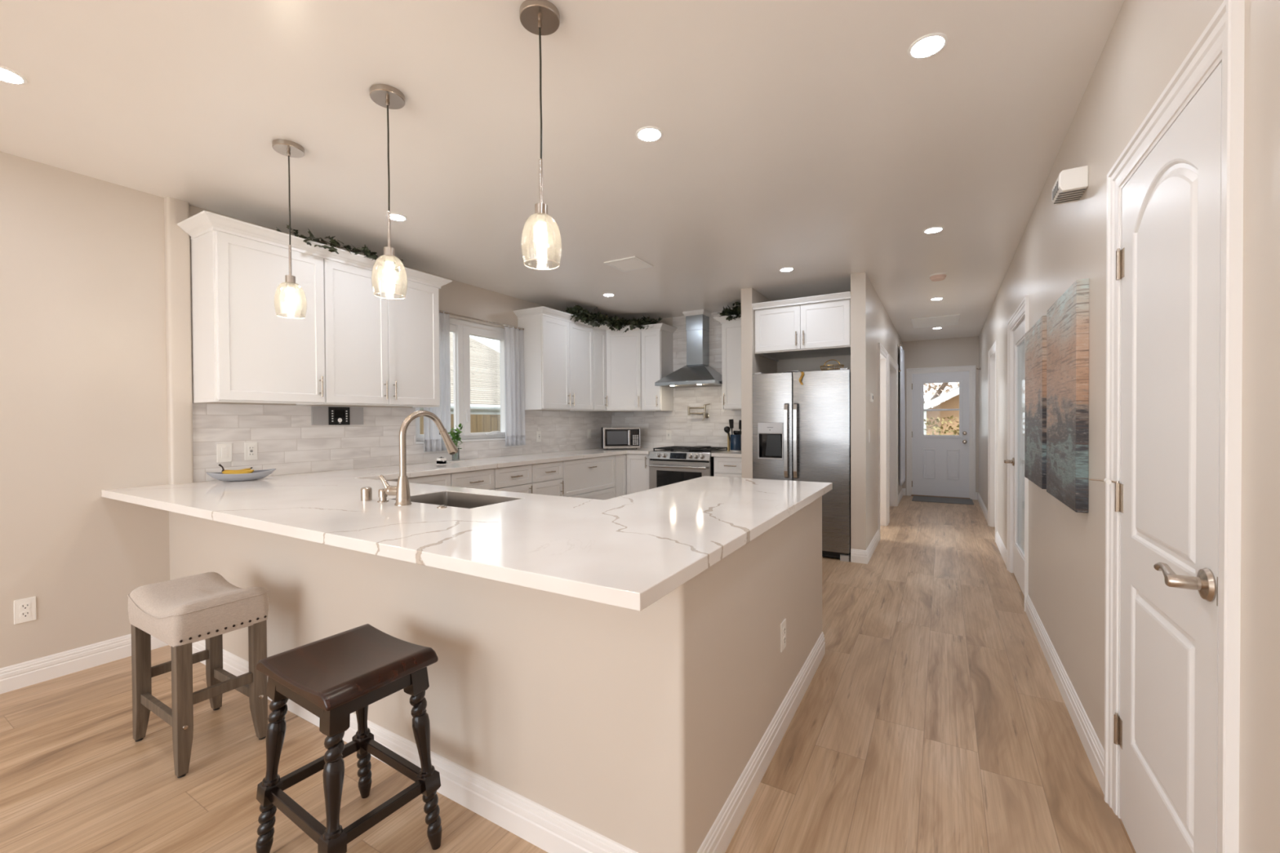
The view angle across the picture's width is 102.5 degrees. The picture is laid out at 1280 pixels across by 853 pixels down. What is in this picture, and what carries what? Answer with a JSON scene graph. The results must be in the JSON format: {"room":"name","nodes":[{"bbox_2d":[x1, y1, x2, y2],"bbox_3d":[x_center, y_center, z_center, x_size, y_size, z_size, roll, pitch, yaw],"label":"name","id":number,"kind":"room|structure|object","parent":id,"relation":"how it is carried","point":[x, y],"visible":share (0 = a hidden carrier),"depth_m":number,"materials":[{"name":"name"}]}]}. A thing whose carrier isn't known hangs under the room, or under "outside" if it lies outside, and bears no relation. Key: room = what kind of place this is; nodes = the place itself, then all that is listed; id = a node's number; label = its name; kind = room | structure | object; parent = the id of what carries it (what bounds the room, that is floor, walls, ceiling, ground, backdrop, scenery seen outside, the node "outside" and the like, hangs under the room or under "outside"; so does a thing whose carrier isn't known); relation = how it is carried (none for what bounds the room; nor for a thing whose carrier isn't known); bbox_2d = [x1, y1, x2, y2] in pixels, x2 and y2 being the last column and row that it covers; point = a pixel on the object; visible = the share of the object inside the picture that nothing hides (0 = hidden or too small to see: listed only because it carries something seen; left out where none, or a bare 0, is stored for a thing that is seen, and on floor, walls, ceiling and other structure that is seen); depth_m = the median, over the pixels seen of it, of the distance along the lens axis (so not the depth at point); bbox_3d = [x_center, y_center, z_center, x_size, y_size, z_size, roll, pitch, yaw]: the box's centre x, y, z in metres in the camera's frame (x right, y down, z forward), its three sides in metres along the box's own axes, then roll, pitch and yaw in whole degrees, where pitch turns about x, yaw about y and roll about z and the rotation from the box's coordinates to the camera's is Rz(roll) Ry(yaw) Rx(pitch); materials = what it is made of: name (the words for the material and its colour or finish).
{"room":"kitchen","nodes":[
{"label":"kitchen","id":0,"kind":"room"},
{"bbox_2d":[0,151,611,668],"bbox_3d":[-2.780,-0.028,3.043,0.120,2.588,9.460,0,1,31],"label":"wall","id":1,"kind":"structure","parent":0,"point":[83,395],"depth_m":2.68,"materials":[{"name":"paint"}]},
{"bbox_2d":[13,596,36,624],"bbox_3d":[-3.014,0.901,2.519,0.009,0.116,0.071,0,1,31],"label":"wall outlet","id":2,"kind":"object","parent":1,"relation":"attached to","point":[24,609],"visible":1,"depth_m":2.52,"materials":[{"name":"white plastic"}]},
{"bbox_2d":[19,603,31,609],"bbox_3d":[-3.013,0.881,2.518,0.004,0.029,0.034,0,1,31],"label":"receptacle","id":3,"kind":"object","parent":2,"relation":"attached to","point":[22,606],"depth_m":2.52,"materials":[{"name":"white"}]},
{"bbox_2d":[19,610,31,617],"bbox_3d":[-3.013,0.920,2.518,0.004,0.029,0.034,0,1,31],"label":"receptacle","id":4,"kind":"object","parent":2,"relation":"attached to","point":[23,614],"depth_m":2.52,"materials":[{"name":"white"}]},
{"bbox_2d":[0,633,168,693],"bbox_3d":[-3.893,1.235,1.023,0.014,0.118,4.577,0,1,31],"label":"baseboard","id":5,"kind":"structure","parent":1,"relation":"attached to","point":[26,673],"depth_m":2.63,"materials":[{"name":"white wood"}]},
{"bbox_2d":[164,196,193,484],"bbox_3d":[-2.702,-0.493,3.015,0.042,1.658,0.108,0,1,31],"label":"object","id":6,"kind":"structure","parent":1,"relation":"attached to","point":[177,242],"depth_m":3.00,"materials":[{"name":"paint"}]},
{"bbox_2d":[190,231,324,405],"bbox_3d":[-2.378,-0.634,3.236,0.376,0.980,0.596,0,1,31],"label":"upper cabinet","id":7,"kind":"object","parent":1,"relation":"attached to","point":[242,351],"visible":0.96,"depth_m":3.07,"materials":[{"name":"white wood"}]},
{"bbox_2d":[301,258,439,408],"bbox_3d":[-1.994,-0.643,3.886,0.376,0.980,0.910,0,1,31],"label":"upper cabinet","id":8,"kind":"object","parent":1,"relation":"attached to","point":[379,351],"visible":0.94,"depth_m":3.75,"materials":[{"name":"white wood"}]},
{"bbox_2d":[177,210,452,288],"bbox_3d":[-2.134,-1.153,3.614,0.411,0.070,1.648,0,1,31],"label":"crown molding","id":9,"kind":"structure","parent":8,"relation":"attached to","point":[204,222],"depth_m":3.16,"materials":[{"name":"white wood"}]},
{"bbox_2d":[275,225,407,272],"bbox_3d":[-1.959,-1.204,3.507,0.165,0.141,0.885,0,1,31],"label":"ivy garland","id":10,"kind":"object","parent":9,"relation":"on","point":[365,250],"visible":0.76,"depth_m":3.40,"materials":[{"name":"green"}]},
{"bbox_2d":[192,403,611,482],"bbox_3d":[-1.532,0.069,5.031,0.010,0.474,4.530,0,1,31],"label":"tile backsplash","id":11,"kind":"structure","parent":1,"relation":"attached to","point":[288,442],"depth_m":3.78,"materials":[{"name":"beige tile"}]},
{"bbox_2d":[216,443,231,462],"bbox_3d":[-2.595,0.165,3.209,0.010,0.116,0.078,0,1,31],"label":"wall switch","id":12,"kind":"object","parent":11,"relation":"attached to","point":[224,451],"visible":1,"depth_m":3.21,"materials":[{"name":"white plastic"}]},
{"bbox_2d":[244,441,257,460],"bbox_3d":[-2.522,0.159,3.333,0.010,0.116,0.071,0,1,31],"label":"wall outlet","id":13,"kind":"object","parent":11,"relation":"attached to","point":[251,448],"visible":1,"depth_m":3.33,"materials":[{"name":"white plastic"}]},
{"bbox_2d":[248,445,254,456],"bbox_3d":[-2.521,0.159,3.332,0.005,0.066,0.033,0,1,31],"label":"receptacle","id":14,"kind":"object","parent":13,"relation":"attached to","point":[251,448],"depth_m":3.33,"materials":[{"name":"grey"}]},
{"bbox_2d":[311,406,363,425],"bbox_3d":[-2.234,-0.078,3.812,0.020,0.132,0.376,0,1,31],"label":"keypad","id":15,"kind":"object","parent":11,"relation":"attached to","point":[321,415],"visible":1,"depth_m":3.79,"materials":[{"name":"grey"}]},
{"bbox_2d":[536,431,541,441],"bbox_3d":[-1.122,0.112,5.707,0.010,0.116,0.071,0,1,31],"label":"wall outlet","id":16,"kind":"object","parent":11,"relation":"attached to","point":[538,433],"visible":1,"depth_m":5.70,"materials":[{"name":"white plastic"}]},
{"bbox_2d":[415,317,505,444],"bbox_3d":[-1.672,-0.432,4.909,0.132,1.148,1.170,0,1,31],"label":"window","id":17,"kind":"structure","parent":1,"relation":"in","point":[461,330],"depth_m":4.88,"materials":[{"name":"white plastic"}]},
{"bbox_2d":[439,311,524,330],"bbox_3d":[-1.568,-1.003,4.883,0.098,0.043,1.232,0,1,31],"label":"curtain rod","id":18,"kind":"object","parent":1,"relation":"attached to","point":[446,313],"visible":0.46,"depth_m":4.87,"materials":[{"name":"silver metal"}]},
{"bbox_2d":[423,310,451,452],"bbox_3d":[-1.770,-0.402,4.468,0.042,1.232,0.281,0,1,31],"label":"sheer curtain","id":19,"kind":"object","parent":18,"relation":"hanging from","point":[433,441],"visible":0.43,"depth_m":4.52,"materials":[{"name":"white fabric"}]},
{"bbox_2d":[504,324,525,446],"bbox_3d":[-1.290,-0.416,5.283,0.042,1.227,0.272,0,1,31],"label":"sheer curtain","id":20,"kind":"object","parent":18,"relation":"hanging from","point":[514,382],"visible":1,"depth_m":5.27,"materials":[{"name":"white fabric"}]},
{"bbox_2d":[517,315,593,411],"bbox_3d":[-0.903,-0.670,5.738,0.376,0.980,0.895,0,1,31],"label":"upper cabinet","id":21,"kind":"object","parent":1,"relation":"attached to","point":[558,354],"visible":0.93,"depth_m":5.48,"materials":[{"name":"white wood"}]},
{"bbox_2d":[513,306,677,333],"bbox_3d":[-0.432,-1.188,5.927,2.092,0.070,0.556,-1,1,-37],"label":"crown molding","id":22,"kind":"structure","parent":21,"relation":"attached to","point":[537,311],"depth_m":5.65,"materials":[{"name":"white"}]},
{"bbox_2d":[561,305,662,333],"bbox_3d":[-0.370,-1.252,6.044,1.293,0.251,0.458,-1,1,-33],"label":"ivy garland","id":23,"kind":"object","parent":22,"relation":"on","point":[584,315],"visible":0.98,"depth_m":6.07,"materials":[{"name":"green"}]},
{"bbox_2d":[580,328,607,411],"bbox_3d":[-0.608,-0.677,6.239,0.376,0.980,0.263,0,1,31],"label":"upper cabinet","id":24,"kind":"object","parent":1,"relation":"attached to","point":[600,397],"visible":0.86,"depth_m":6.16,"materials":[{"name":"white"}]},
{"bbox_2d":[452,447,459,460],"bbox_3d":[-1.631,0.244,4.549,0.064,0.110,0.064,0,1,31],"label":"vase","id":25,"kind":"object","parent":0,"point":[457,447],"depth_m":4.55,"materials":[{"name":"clear glass"}]},
{"bbox_2d":[419,332,500,414],"bbox_3d":[-10.184,-0.531,7.610,10.924,4.480,18.780,0,1,31],"label":"house","id":26,"kind":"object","parent":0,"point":[485,379],"visible":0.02,"depth_m":11.20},
{"bbox_2d":[419,413,500,434],"bbox_3d":[-3.202,0.757,6.542,0.060,1.845,20.000,0,1,31],"label":"fence","id":27,"kind":"object","parent":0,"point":[478,423],"visible":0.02,"depth_m":7.82,"materials":[{"name":"brown wood"}]},
{"bbox_2d":[168,496,822,852],"bbox_3d":[-0.870,0.810,2.908,3.309,0.892,1.753,0,1,31],"label":"wall","id":28,"kind":"structure","parent":0,"point":[636,728],"depth_m":1.63,"materials":[{"name":"paint"}]},
{"bbox_2d":[168,631,825,852],"bbox_3d":[-0.858,1.197,2.899,3.309,0.118,1.768,0,1,31],"label":"baseboard","id":29,"kind":"structure","parent":28,"relation":"attached to","point":[548,830],"depth_m":1.68,"materials":[{"name":"white wood"}]},
{"bbox_2d":[780,618,786,652],"bbox_3d":[0.594,0.863,2.124,0.009,0.116,0.071,0,1,31],"label":"wall outlet","id":30,"kind":"object","parent":28,"relation":"attached to","point":[783,625],"visible":1,"depth_m":2.11,"materials":[{"name":"white plastic"}]},
{"bbox_2d":[0,0,1124,342],"bbox_3d":[0.916,-1.405,3.108,6.420,0.120,13.360,0,1,31],"label":"ceiling","id":31,"kind":"structure","parent":0,"point":[806,136],"depth_m":2.27,"materials":[{"name":"paint"}]},
{"bbox_2d":[0,66,27,84],"bbox_3d":[-2.372,-1.310,1.910,0.124,0.005,0.124,0,1,31],"label":"recessed light","id":32,"kind":"object","parent":31,"relation":"in","point":[6,75],"visible":1,"depth_m":1.93,"materials":[{"name":"white"}]},
{"bbox_2d":[271,138,306,319],"bbox_3d":[-1.657,-0.921,2.431,0.130,0.802,0.130,0,1,31],"label":"pendant light","id":33,"kind":"object","parent":31,"relation":"hanging from","point":[289,148],"visible":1,"depth_m":2.42,"materials":[{"name":"glass"}]},
{"bbox_2d":[369,84,407,299],"bbox_3d":[-1.002,-0.921,2.050,0.130,0.802,0.130,0,1,31],"label":"pendant light","id":34,"kind":"object","parent":31,"relation":"hanging from","point":[387,96],"visible":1,"depth_m":2.04,"materials":[{"name":"glass"}]},
{"bbox_2d":[386,213,407,221],"bbox_3d":[-1.548,-1.330,3.268,0.124,0.005,0.124,0,1,31],"label":"recessed light","id":35,"kind":"object","parent":31,"relation":"in","point":[394,216],"visible":0.91,"depth_m":3.26,"materials":[{"name":"white"}]},
{"bbox_2d":[519,0,561,270],"bbox_3d":[-0.319,-0.921,1.651,0.130,0.802,0.130,0,1,31],"label":"pendant light","id":36,"kind":"object","parent":31,"relation":"hanging from","point":[540,18],"visible":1,"depth_m":1.64,"materials":[{"name":"glass"}]},
{"bbox_2d":[604,256,653,271],"bbox_3d":[-0.092,-1.347,4.272,0.300,0.010,0.300,0,1,31],"label":"ceiling vent","id":37,"kind":"object","parent":31,"relation":"in","point":[633,263],"visible":1,"depth_m":4.25,"materials":[{"name":"white"}]},
{"bbox_2d":[635,126,662,142],"bbox_3d":[0.043,-1.329,2.340,0.124,0.005,0.124,0,1,31],"label":"recessed light","id":38,"kind":"object","parent":31,"relation":"in","point":[646,134],"visible":1,"depth_m":2.33,"materials":[{"name":"white"}]},
{"bbox_2d":[907,32,947,58],"bbox_3d":[1.006,-1.329,1.798,0.124,0.005,0.124,0,1,31],"label":"recessed light","id":39,"kind":"object","parent":31,"relation":"in","point":[927,46],"visible":1,"depth_m":1.79,"materials":[{"name":"white"}]},
{"bbox_2d":[923,226,943,233],"bbox_3d":[2.025,-1.354,3.546,0.124,0.005,0.124,0,1,31],"label":"recessed light","id":40,"kind":"object","parent":31,"relation":"in","point":[934,229],"visible":1,"depth_m":3.54,"materials":[{"name":"white"}]},
{"bbox_2d":[911,314,959,328],"bbox_3d":[3.950,-1.399,6.875,0.545,0.010,0.770,0,1,31],"label":"attic hatch","id":41,"kind":"object","parent":31,"relation":"in","point":[948,320],"visible":1,"depth_m":6.81,"materials":[{"name":"white"}]},
{"bbox_2d":[928,272,946,281],"bbox_3d":[2.701,-1.349,4.657,0.144,0.046,0.144,0,1,31],"label":"smoke detector","id":42,"kind":"object","parent":31,"relation":"attached to","point":[940,276],"visible":1,"depth_m":4.62,"materials":[{"name":"white plastic"}]},
{"bbox_2d":[0,495,1136,852],"bbox_3d":[0.973,1.292,3.207,6.420,0.100,13.520,0,1,31],"label":"floor","id":43,"kind":"structure","parent":0,"point":[934,717],"depth_m":1.98,"materials":[{"name":"brown wood"}]},
{"bbox_2d":[127,572,268,777],"bbox_3d":[-1.797,0.961,2.097,0.488,0.619,0.313,0,1,31],"label":"bar stool","id":44,"kind":"object","parent":43,"relation":"on","point":[180,612],"visible":0.99,"depth_m":2.03,"materials":[{"name":"fabric"}]},
{"bbox_2d":[255,623,441,852],"bbox_3d":[-0.864,0.972,1.529,0.426,0.598,0.339,0,1,33],"label":"bar stool","id":45,"kind":"object","parent":43,"relation":"on","point":[333,677],"visible":1,"depth_m":1.49,"materials":[{"name":"brown wood"}]},
{"bbox_2d":[386,473,450,486],"bbox_3d":[-1.891,0.807,3.787,0.656,0.892,0.744,0,1,31],"label":"base cabinet","id":46,"kind":"object","parent":43,"relation":"on","point":[438,479],"visible":0.04,"depth_m":3.82,"materials":[{"name":"white"}]},
{"bbox_2d":[450,468,494,490],"bbox_3d":[-1.588,0.799,4.302,0.656,0.892,0.446,0,1,31],"label":"base cabinet","id":47,"kind":"object","parent":43,"relation":"on","point":[484,479],"visible":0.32,"depth_m":4.16,"materials":[{"name":"white"}]},
{"bbox_2d":[493,464,532,493],"bbox_3d":[-1.358,0.793,4.692,0.656,0.892,0.456,0,1,31],"label":"base cabinet","id":48,"kind":"object","parent":43,"relation":"on","point":[518,478],"visible":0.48,"depth_m":4.54,"materials":[{"name":"white"}]},
{"bbox_2d":[531,461,564,496],"bbox_3d":[-1.128,0.788,5.082,0.656,0.892,0.447,0,1,31],"label":"base cabinet","id":49,"kind":"object","parent":43,"relation":"on","point":[547,477],"visible":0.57,"depth_m":4.93,"materials":[{"name":"white"}]},
{"bbox_2d":[562,455,615,500],"bbox_3d":[-0.774,0.779,5.683,0.656,0.892,0.943,0,1,31],"label":"base cabinet","id":50,"kind":"object","parent":43,"relation":"on","point":[594,477],"visible":0.41,"depth_m":5.53,"materials":[{"name":"white wood"}]},
{"bbox_2d":[613,453,648,497],"bbox_3d":[-0.193,0.768,6.386,0.943,0.892,0.854,0,1,31],"label":"base cabinet","id":51,"kind":"object","parent":43,"relation":"on","point":[632,470],"visible":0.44,"depth_m":6.06,"materials":[{"name":"white"}]},
{"bbox_2d":[101,447,832,611],"bbox_3d":[-0.192,0.329,4.019,3.347,0.038,4.919,0,1,31],"label":"countertop","id":52,"kind":"structure","parent":51,"relation":"on","point":[630,551],"depth_m":1.83,"materials":[{"name":"white stone"}]},
{"bbox_2d":[205,468,275,481],"bbox_3d":[-2.448,0.302,3.163,0.206,0.062,0.330,0,1,31],"label":"fruit bowl","id":53,"kind":"object","parent":52,"relation":"on","point":[256,474],"visible":0.95,"depth_m":3.11,"materials":[{"name":"grey ceramic"}]},
{"bbox_2d":[218,463,253,474],"bbox_3d":[-2.458,0.265,3.132,0.172,0.082,0.040,-1,1,-42],"label":"banana","id":54,"kind":"object","parent":53,"relation":"in","point":[223,471],"visible":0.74,"depth_m":3.12,"materials":[{"name":"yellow food"}]},
{"bbox_2d":[360,486,372,501],"bbox_3d":[-1.240,0.304,2.328,0.045,0.060,0.045,0,1,31],"label":"air gap","id":55,"kind":"object","parent":52,"relation":"on","point":[366,492],"visible":1,"depth_m":2.31,"materials":[{"name":"silver metal"}]},
{"bbox_2d":[377,488,388,502],"bbox_3d":[-1.132,0.305,2.303,0.049,0.058,0.085,0,1,31],"label":"soap dispenser","id":56,"kind":"object","parent":52,"relation":"on","point":[383,495],"visible":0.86,"depth_m":2.27,"materials":[{"name":"silver metal"}]},
{"bbox_2d":[379,410,457,506],"bbox_3d":[-0.989,0.130,2.322,0.142,0.406,0.321,0,1,31],"label":"kitchen faucet","id":57,"kind":"object","parent":52,"relation":"on","point":[402,491],"visible":1,"depth_m":2.20,"materials":[{"name":"silver metal"}]},
{"bbox_2d":[436,457,446,464],"bbox_3d":[-1.663,0.284,4.305,0.056,0.062,0.054,0,1,31],"label":"box","id":58,"kind":"object","parent":52,"relation":"on","point":[441,460],"visible":1,"depth_m":4.29,"materials":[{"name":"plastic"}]},
{"bbox_2d":[391,491,519,508],"bbox_3d":[-0.846,0.460,2.370,0.545,0.250,0.320,0,1,31],"label":"sink","id":59,"kind":"object","parent":52,"relation":"in","point":[466,500],"visible":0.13,"depth_m":2.55,"materials":[{"name":"silver metal"}]},
{"bbox_2d":[446,459,465,462],"bbox_3d":[-1.652,0.306,4.513,0.120,0.013,0.190,0,1,31],"label":"marble tray","id":60,"kind":"object","parent":52,"relation":"on","point":[453,460],"visible":0.76,"depth_m":4.50,"materials":[{"name":"white"}]},
{"bbox_2d":[448,422,462,460],"bbox_3d":[-1.627,0.135,4.529,0.149,0.330,0.134,-1,1,-44],"label":"potted herb","id":61,"kind":"object","parent":60,"relation":"on","point":[454,435],"visible":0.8,"depth_m":4.54,"materials":[{"name":"green plant"}]},
{"bbox_2d":[600,426,639,449],"bbox_3d":[-0.247,0.147,6.496,0.460,0.272,0.330,0,1,-9],"label":"microwave oven","id":62,"kind":"object","parent":52,"relation":"on","point":[611,437],"visible":1,"depth_m":6.35,"materials":[{"name":"silver plastic"}]},
{"bbox_2d":[648,445,727,488],"bbox_3d":[0.579,0.722,6.006,0.760,0.983,0.699,0,1,31],"label":"gas range","id":63,"kind":"object","parent":43,"relation":"on","point":[668,465],"visible":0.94,"depth_m":5.78,"materials":[{"name":"silver metal"}]},
{"bbox_2d":[656,448,727,453],"bbox_3d":[0.605,0.292,6.049,0.760,0.031,0.588,0,1,31],"label":"cooktop","id":64,"kind":"object","parent":63,"relation":"in","point":[704,451],"depth_m":5.81,"materials":[{"name":"black metal"}]},
{"bbox_2d":[713,456,742,477],"bbox_3d":[1.119,0.767,5.727,0.408,0.892,0.656,0,1,31],"label":"base cabinet","id":65,"kind":"object","parent":43,"relation":"on","point":[728,467],"visible":0.27,"depth_m":5.49,"materials":[{"name":"white"}]},
{"bbox_2d":[711,450,741,457],"bbox_3d":[1.114,0.302,5.727,0.420,0.038,0.650,0,1,31],"label":"countertop","id":66,"kind":"structure","parent":65,"relation":"on","point":[722,454],"depth_m":5.50,"materials":[{"name":"stone"}]},
{"bbox_2d":[729,434,741,451],"bbox_3d":[1.092,0.187,5.860,0.126,0.190,0.126,0,1,31],"label":"utensil crock","id":67,"kind":"object","parent":66,"relation":"on","point":[735,440],"visible":0.98,"depth_m":5.80,"materials":[{"name":"blue ceramic"}]},
{"bbox_2d":[752,368,850,561],"bbox_3d":[1.676,0.341,5.151,0.895,1.751,0.832,0,1,31],"label":"refrigerator","id":68,"kind":"object","parent":43,"relation":"on","point":[801,432],"visible":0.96,"depth_m":4.78,"materials":[{"name":"silver metal"}]},
{"bbox_2d":[820,359,844,370],"bbox_3d":[1.806,-0.562,4.836,0.216,0.136,0.162,0,1,31],"label":"wire basket","id":69,"kind":"object","parent":68,"relation":"on","point":[837,366],"visible":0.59,"depth_m":4.83,"materials":[{"name":"gold metal"}]},
{"bbox_2d":[911,495,973,505],"bbox_3d":[4.765,1.160,8.103,0.820,0.012,0.570,0,1,31],"label":"door mat","id":70,"kind":"object","parent":43,"relation":"on","point":[916,498],"visible":1,"depth_m":8.06,"materials":[{"name":"grey"}]},
{"bbox_2d":[611,317,850,412],"bbox_3d":[1.007,-0.086,6.232,3.165,2.588,0.120,0,1,31],"label":"wall","id":71,"kind":"structure","parent":0,"point":[809,364],"depth_m":5.66,"materials":[{"name":"paint"}]},
{"bbox_2d":[604,331,642,411],"bbox_3d":[-0.261,-0.683,6.542,0.666,0.980,0.618,0,1,31],"label":"upper cabinet","id":72,"kind":"object","parent":71,"relation":"attached to","point":[623,350],"visible":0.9,"depth_m":6.31,"materials":[{"name":"white wood"}]},
{"bbox_2d":[640,330,673,411],"bbox_3d":[0.206,-0.684,6.407,0.273,0.980,0.376,0,1,31],"label":"upper cabinet","id":73,"kind":"object","parent":71,"relation":"attached to","point":[656,346],"visible":1,"depth_m":6.29,"materials":[{"name":"white wood"}]},
{"bbox_2d":[611,311,741,449],"bbox_3d":[0.535,-0.550,6.427,2.133,1.656,0.010,0,1,31],"label":"tile backsplash","id":74,"kind":"structure","parent":71,"relation":"attached to","point":[686,430],"depth_m":6.39,"materials":[{"name":"beige tile"}]},
{"bbox_2d":[687,403,710,421],"bbox_3d":[0.729,-0.170,6.239,0.307,0.208,0.127,0,1,31],"label":"pot filler","id":75,"kind":"object","parent":74,"relation":"attached to","point":[704,415],"visible":1,"depth_m":6.22,"materials":[{"name":"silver metal"}]},
{"bbox_2d":[654,309,721,387],"bbox_3d":[0.624,-0.924,6.079,0.758,0.902,0.489,0,1,31],"label":"range hood","id":76,"kind":"object","parent":71,"relation":"attached to","point":[697,372],"visible":0.98,"depth_m":6.08,"materials":[{"name":"silver metal"}]},
{"bbox_2d":[721,321,741,409],"bbox_3d":[1.177,-0.683,5.835,0.420,0.980,0.376,0,1,31],"label":"upper cabinet","id":77,"kind":"object","parent":71,"relation":"attached to","point":[731,332],"visible":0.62,"depth_m":5.75,"materials":[{"name":"white"}]},
{"bbox_2d":[713,314,741,324],"bbox_3d":[1.134,-1.196,5.832,0.490,0.070,0.411,0,1,31],"label":"crown molding","id":78,"kind":"structure","parent":77,"relation":"on","point":[722,319],"depth_m":5.74,"materials":[{"name":"white"}]},
{"bbox_2d":[718,302,741,321],"bbox_3d":[1.070,-1.278,5.681,0.465,0.239,0.258,0,1,31],"label":"ivy garland","id":79,"kind":"object","parent":78,"relation":"on","point":[736,310],"visible":0.66,"depth_m":5.66,"materials":[{"name":"green"}]},
{"bbox_2d":[741,288,777,478],"bbox_3d":[1.286,-0.079,5.487,0.113,2.588,0.880,0,1,31],"label":"wall","id":80,"kind":"structure","parent":0,"point":[752,363],"depth_m":5.11,"materials":[{"name":"paint"}]},
{"bbox_2d":[754,298,850,361],"bbox_3d":[1.724,-0.950,5.224,0.903,0.440,0.866,0,1,31],"label":"upper cabinet","id":81,"kind":"object","parent":80,"relation":"attached to","point":[820,329],"visible":0.85,"depth_m":4.90,"materials":[{"name":"white wood"}]},
{"bbox_2d":[751,291,850,310],"bbox_3d":[1.501,-1.182,4.846,0.906,0.052,0.053,0,1,31],"label":"crown molding","id":82,"kind":"structure","parent":81,"relation":"attached to","point":[842,295],"depth_m":4.83,"materials":[{"name":"white"}]},
{"bbox_2d":[850,271,902,550],"bbox_3d":[3.193,-0.104,6.701,0.125,2.588,4.890,0,1,31],"label":"wall","id":83,"kind":"structure","parent":0,"point":[871,325],"depth_m":4.63,"materials":[{"name":"paint"}]},
{"bbox_2d":[850,488,906,564],"bbox_3d":[3.189,1.132,6.643,0.140,0.118,4.786,0,1,31],"label":"baseboard","id":84,"kind":"structure","parent":83,"relation":"attached to","point":[859,556],"depth_m":4.64,"materials":[{"name":"white"}]},
{"bbox_2d":[878,342,888,534],"bbox_3d":[2.391,0.156,6.052,0.888,2.092,0.934,0,1,31],"label":"door","id":85,"kind":"structure","parent":83,"relation":"in","point":[882,353],"depth_m":6.18,"materials":[{"name":"white"}]},
{"bbox_2d":[888,354,897,522],"bbox_3d":[3.396,0.140,7.021,0.140,2.092,1.444,0,1,31],"label":"door","id":86,"kind":"structure","parent":83,"relation":"in","point":[892,365],"depth_m":7.56,"materials":[{"name":"white"}]},
{"bbox_2d":[902,336,978,493],"bbox_3d":[4.922,-0.133,8.450,1.078,2.588,0.120,0,1,31],"label":"wall","id":87,"kind":"structure","parent":0,"point":[962,351],"depth_m":8.33,"materials":[{"name":"paint"}]},
{"bbox_2d":[906,364,975,499],"bbox_3d":[4.917,0.095,8.421,0.977,2.132,0.180,0,1,31],"label":"door","id":88,"kind":"structure","parent":87,"relation":"in","point":[937,465],"depth_m":8.40,"materials":[{"name":"white wood"}]},
{"bbox_2d":[924,386,959,435],"bbox_3d":[8.518,0.143,12.244,3.560,2.810,2.660,0,1,31],"label":"house","id":89,"kind":"structure","parent":0,"point":[953,402],"depth_m":12.01,"materials":[{"name":"beige"}]},
{"bbox_2d":[924,414,959,435],"bbox_3d":[6.783,0.657,11.354,1.240,1.821,0.824,0,1,31],"label":"dry shrub","id":90,"kind":"object","parent":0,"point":[935,427],"visible":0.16,"depth_m":11.35,"materials":[{"name":"brown plant"}]},
{"bbox_2d":[924,382,959,408],"bbox_3d":[9.191,-1.237,16.006,4.475,5.499,2.733,0,1,31],"label":"blossom tree","id":91,"kind":"object","parent":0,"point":[941,388],"visible":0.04,"depth_m":15.83,"materials":[{"name":"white plant"}]},
{"bbox_2d":[978,0,1279,852],"bbox_3d":[2.077,-0.050,2.444,0.120,2.588,13.360,0,1,31],"label":"wall","id":92,"kind":"structure","parent":0,"point":[1148,42],"depth_m":1.47,"materials":[{"name":"paint"}]},
{"bbox_2d":[987,340,997,542],"bbox_3d":[3.996,0.150,5.721,0.140,2.092,0.994,0,1,31],"label":"door","id":93,"kind":"structure","parent":92,"relation":"in","point":[993,352],"depth_m":6.09,"materials":[{"name":"white wood"}]},
{"bbox_2d":[1004,295,1028,611],"bbox_3d":[2.876,0.177,3.851,0.172,2.092,1.094,0,1,31],"label":"door","id":94,"kind":"structure","parent":92,"relation":"in","point":[1017,499],"depth_m":4.20,"materials":[{"name":"white wood"}]},
{"bbox_2d":[1024,315,1046,488],"bbox_3d":[2.296,-0.130,2.972,0.039,0.910,0.665,0,1,31],"label":"print","id":95,"kind":"object","parent":92,"relation":"attached to","point":[1035,402],"visible":0.76,"depth_m":2.87,"materials":[{"name":"paint"}]},
{"bbox_2d":[977,492,1104,795],"bbox_3d":[2.026,1.184,2.491,0.014,0.118,13.120,0,1,31],"label":"baseboard","id":96,"kind":"structure","parent":92,"relation":"attached to","point":[1094,749],"depth_m":2.28,"materials":[{"name":"white wood"}]},
{"bbox_2d":[1046,278,1088,512],"bbox_3d":[1.893,-0.122,2.288,0.039,0.910,0.663,0,1,31],"label":"print","id":97,"kind":"object","parent":92,"relation":"attached to","point":[1068,317],"visible":1,"depth_m":2.14,"materials":[{"name":"paint"}]},
{"bbox_2d":[1052,165,1088,204],"bbox_3d":[1.746,-0.976,2.091,0.092,0.084,0.160,0,1,31],"label":"door chime","id":98,"kind":"object","parent":92,"relation":"attached to","point":[1070,184],"visible":1,"depth_m":2.04,"materials":[{"name":"white plastic"}]},
{"bbox_2d":[1088,0,1244,852],"bbox_3d":[1.377,0.214,1.331,0.195,2.092,0.850,0,1,31],"label":"door","id":99,"kind":"structure","parent":92,"relation":"in","point":[1172,480],"depth_m":1.22,"materials":[{"name":"white wood"}]},
{"bbox_3d":[4.097,-1.215,8.062,0.049,0.050,0.840,0,1,31],"label":"curtain rod","id":100,"kind":"object","parent":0,"visible":0},
{"bbox_2d":[898,346,905,485],"bbox_3d":[4.117,-0.170,8.065,0.054,2.120,0.761,0,1,31],"label":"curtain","id":101,"kind":"object","parent":100,"relation":"hanging from","point":[902,395],"visible":1,"depth_m":7.87,"materials":[{"name":"white fabric"}]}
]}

